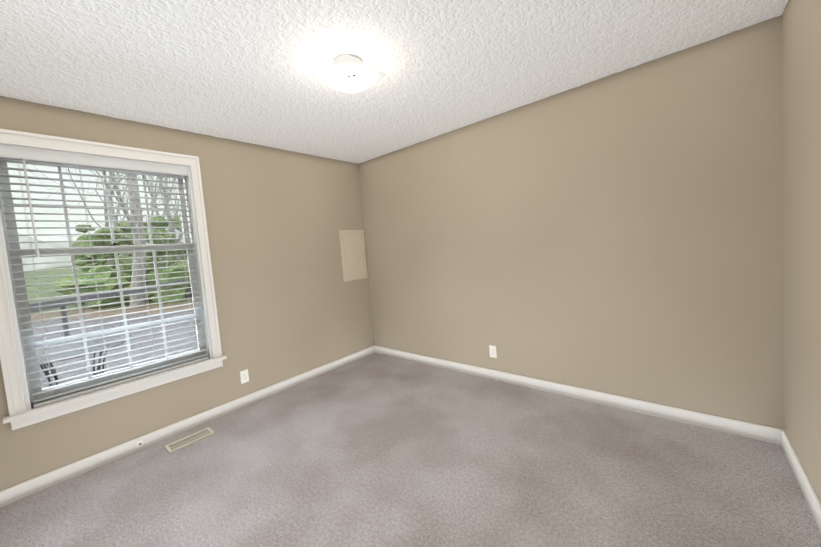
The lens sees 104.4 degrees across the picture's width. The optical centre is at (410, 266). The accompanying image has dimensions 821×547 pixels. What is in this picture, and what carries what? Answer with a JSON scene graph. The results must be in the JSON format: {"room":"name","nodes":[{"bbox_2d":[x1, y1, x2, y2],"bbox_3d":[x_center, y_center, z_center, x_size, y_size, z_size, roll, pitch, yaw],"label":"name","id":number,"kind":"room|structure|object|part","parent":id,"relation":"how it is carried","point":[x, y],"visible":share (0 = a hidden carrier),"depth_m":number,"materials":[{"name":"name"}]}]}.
{"room":"empty bedroom","nodes":[
{"label":"empty bedroom","id":0,"kind":"room"},
{"bbox_2d":[0,96,373,490],"bbox_3d":[-1.700,0.071,2.929,0.200,2.440,3.680,-1,5,41],"label":"wall","id":1,"kind":"structure","parent":0,"point":[290,303],"depth_m":2.96,"materials":[{"name":"beige paint"}]},
{"bbox_2d":[0,129,226,429],"bbox_3d":[-2.158,0.031,2.356,0.252,1.803,1.212,-1,5,41],"label":"window","id":2,"kind":"structure","parent":1,"relation":"in","point":[24,390],"depth_m":2.23,"materials":[{"name":"white plastic"}]},
{"bbox_3d":[-2.233,-0.438,2.360,0.003,0.567,0.890,-1,5,41],"label":"window sash glass","id":3,"kind":"part","parent":2,"relation":"part of","materials":[{"name":"clear glass"}]},
{"bbox_3d":[-2.147,0.326,2.385,0.030,0.970,0.970,-1,5,41],"label":"window sash","id":4,"kind":"part","parent":2,"relation":"part of","materials":[{"name":"white plastic"}]},
{"bbox_3d":[-2.147,0.319,2.384,0.003,0.875,0.890,-1,5,41],"label":"window sash glass","id":5,"kind":"part","parent":2,"relation":"part of","materials":[{"name":"clear glass"}]},
{"bbox_3d":[-2.038,0.882,2.364,0.114,0.090,1.212,-1,5,41],"label":"window stool apron trim","id":6,"kind":"part","parent":2,"relation":"part of","materials":[{"name":"white wood"}]},
{"bbox_2d":[136,439,143,448],"bbox_3d":[-2.002,1.311,2.358,0.008,0.050,0.040,-1,5,41],"label":"phone jack","id":7,"kind":"object","parent":1,"relation":"attached to","point":[140,443],"visible":1,"depth_m":2.36,"materials":[{"name":"white plastic"}]},
{"bbox_2d":[0,346,374,507],"bbox_3d":[-1.527,1.237,2.932,0.014,0.092,3.280,-1,5,41],"label":"baseboard","id":8,"kind":"structure","parent":1,"relation":"attached to","point":[17,492],"depth_m":2.43,"materials":[{"name":"white wood"}]},
{"bbox_2d":[240,369,248,383],"bbox_3d":[-1.530,1.012,2.939,0.008,0.115,0.070,-1,5,41],"label":"duplex electrical outlet","id":9,"kind":"object","parent":1,"relation":"attached to","point":[244,376],"visible":1,"depth_m":2.94,"materials":[{"name":"white plastic"}]},
{"bbox_2d":[339,230,367,281],"bbox_3d":[-0.694,-0.148,3.939,0.022,0.620,0.383,-1,5,41],"label":"breaker panel","id":10,"kind":"object","parent":1,"relation":"attached to","point":[353,254],"visible":1,"depth_m":3.92,"materials":[{"name":"beige paint"}]},
{"bbox_2d":[0,353,820,546],"bbox_3d":[-0.183,1.308,1.795,3.930,0.120,3.680,-1,5,41],"label":"floor","id":11,"kind":"structure","parent":0,"point":[376,450],"depth_m":1.83,"materials":[{"name":"carpet"}]},
{"bbox_2d":[165,427,214,452],"bbox_3d":[-1.685,1.321,2.439,0.132,0.010,0.292,-1,5,41],"label":"air vent register","id":12,"kind":"object","parent":11,"relation":"on","point":[188,440],"visible":1,"depth_m":2.43,"materials":[{"name":"beige metal"}]},
{"bbox_2d":[358,15,783,429],"bbox_3d":[0.840,-0.137,3.033,3.530,2.440,0.200,-1,5,41],"label":"wall","id":13,"kind":"structure","parent":0,"point":[619,233],"depth_m":2.34,"materials":[{"name":"beige paint"}]},
{"bbox_2d":[489,345,496,357],"bbox_3d":[0.791,0.814,3.061,0.070,0.115,0.008,-1,5,41],"label":"duplex electrical outlet","id":14,"kind":"object","parent":13,"relation":"attached to","point":[492,350],"visible":1,"depth_m":3.06,"materials":[{"name":"white plastic"}]},
{"bbox_2d":[374,346,780,444],"bbox_3d":[0.863,1.042,3.025,3.502,0.092,0.014,-1,5,41],"label":"baseboard","id":15,"kind":"structure","parent":13,"relation":"attached to","point":[744,429],"depth_m":2.42,"materials":[{"name":"white wood"}]},
{"bbox_2d":[782,0,820,502],"bbox_3d":[1.132,-0.001,0.503,0.200,2.440,3.680,-1,5,41],"label":"wall","id":16,"kind":"structure","parent":0,"point":[801,87],"depth_m":1.51,"materials":[{"name":"beige paint"}]},
{"bbox_2d":[781,430,820,532],"bbox_3d":[1.143,1.169,0.645,0.014,0.092,3.280,-1,5,41],"label":"baseboard","id":17,"kind":"structure","parent":16,"relation":"attached to","point":[810,495],"depth_m":1.55,"materials":[{"name":"white wood"}]},
{"bbox_3d":[-0.385,-1.241,1.636,3.930,0.116,3.680,-1,5,41],"label":"ceiling","id":18,"kind":"structure","parent":0,"visible":0},
{"bbox_2d":[0,0,787,163],"bbox_3d":[-0.380,-1.175,1.640,3.530,0.007,3.280,-1,5,41],"label":"ceiling","id":19,"kind":"structure","parent":18,"relation":"attached to","point":[246,71],"depth_m":1.80,"materials":[{"name":"white paint"}]},
{"bbox_2d":[312,53,385,93],"bbox_3d":[-0.359,-1.139,1.856,0.318,0.111,0.318,-1,5,41],"label":"flush-mount light","id":20,"kind":"object","parent":19,"relation":"attached to","point":[349,73],"visible":1,"depth_m":1.82,"materials":[{"name":"white glass"}]},
{"label":"outside","id":21,"kind":"structure","parent":0,"visible":0},
{"bbox_2d":[24,256,197,388],"bbox_3d":[-27.075,-0.230,35.582,80.000,3.260,140.000,-1,5,41],"label":"terrain","id":22,"kind":"structure","parent":21,"point":[75,325],"depth_m":8.36,"materials":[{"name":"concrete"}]},
{"bbox_2d":[36,338,124,386],"bbox_3d":[-3.342,1.194,3.208,0.770,0.736,0.770,-1,5,41],"label":"patio table","id":23,"kind":"object","parent":22,"relation":"on","point":[75,352],"depth_m":3.19,"materials":[{"name":"black metal"}]},
{"bbox_2d":[7,226,183,270],"bbox_3d":[-13.149,-6.157,38.575,61.047,8.487,90.015,-1,5,41],"label":"treeline","id":24,"kind":"object","parent":22,"relation":"on","point":[45,259],"depth_m":42.94,"materials":[{"name":"white"}]},
{"bbox_2d":[7,163,187,307],"bbox_3d":[-20.960,-8.492,28.039,49.507,20.160,21.037,-1,5,41],"label":"branches","id":25,"kind":"object","parent":22,"relation":"on","point":[135,242],"depth_m":12.30,"materials":[{"name":"grey plant"}]},
{"bbox_2d":[29,278,189,336],"bbox_3d":[-11.121,-0.898,28.185,0.197,3.200,58.069,-5,4,-8],"label":"guard rail","id":26,"kind":"object","parent":22,"relation":"on","point":[87,297],"depth_m":7.59,"materials":[{"name":"grey"}]},
{"bbox_2d":[54,217,190,308],"bbox_3d":[-16.056,-0.668,21.438,25.251,4.856,11.180,-1,5,41],"label":"foliage","id":27,"kind":"object","parent":22,"relation":"on","point":[109,275],"depth_m":13.36,"materials":[{"name":"green plant"}]}
]}

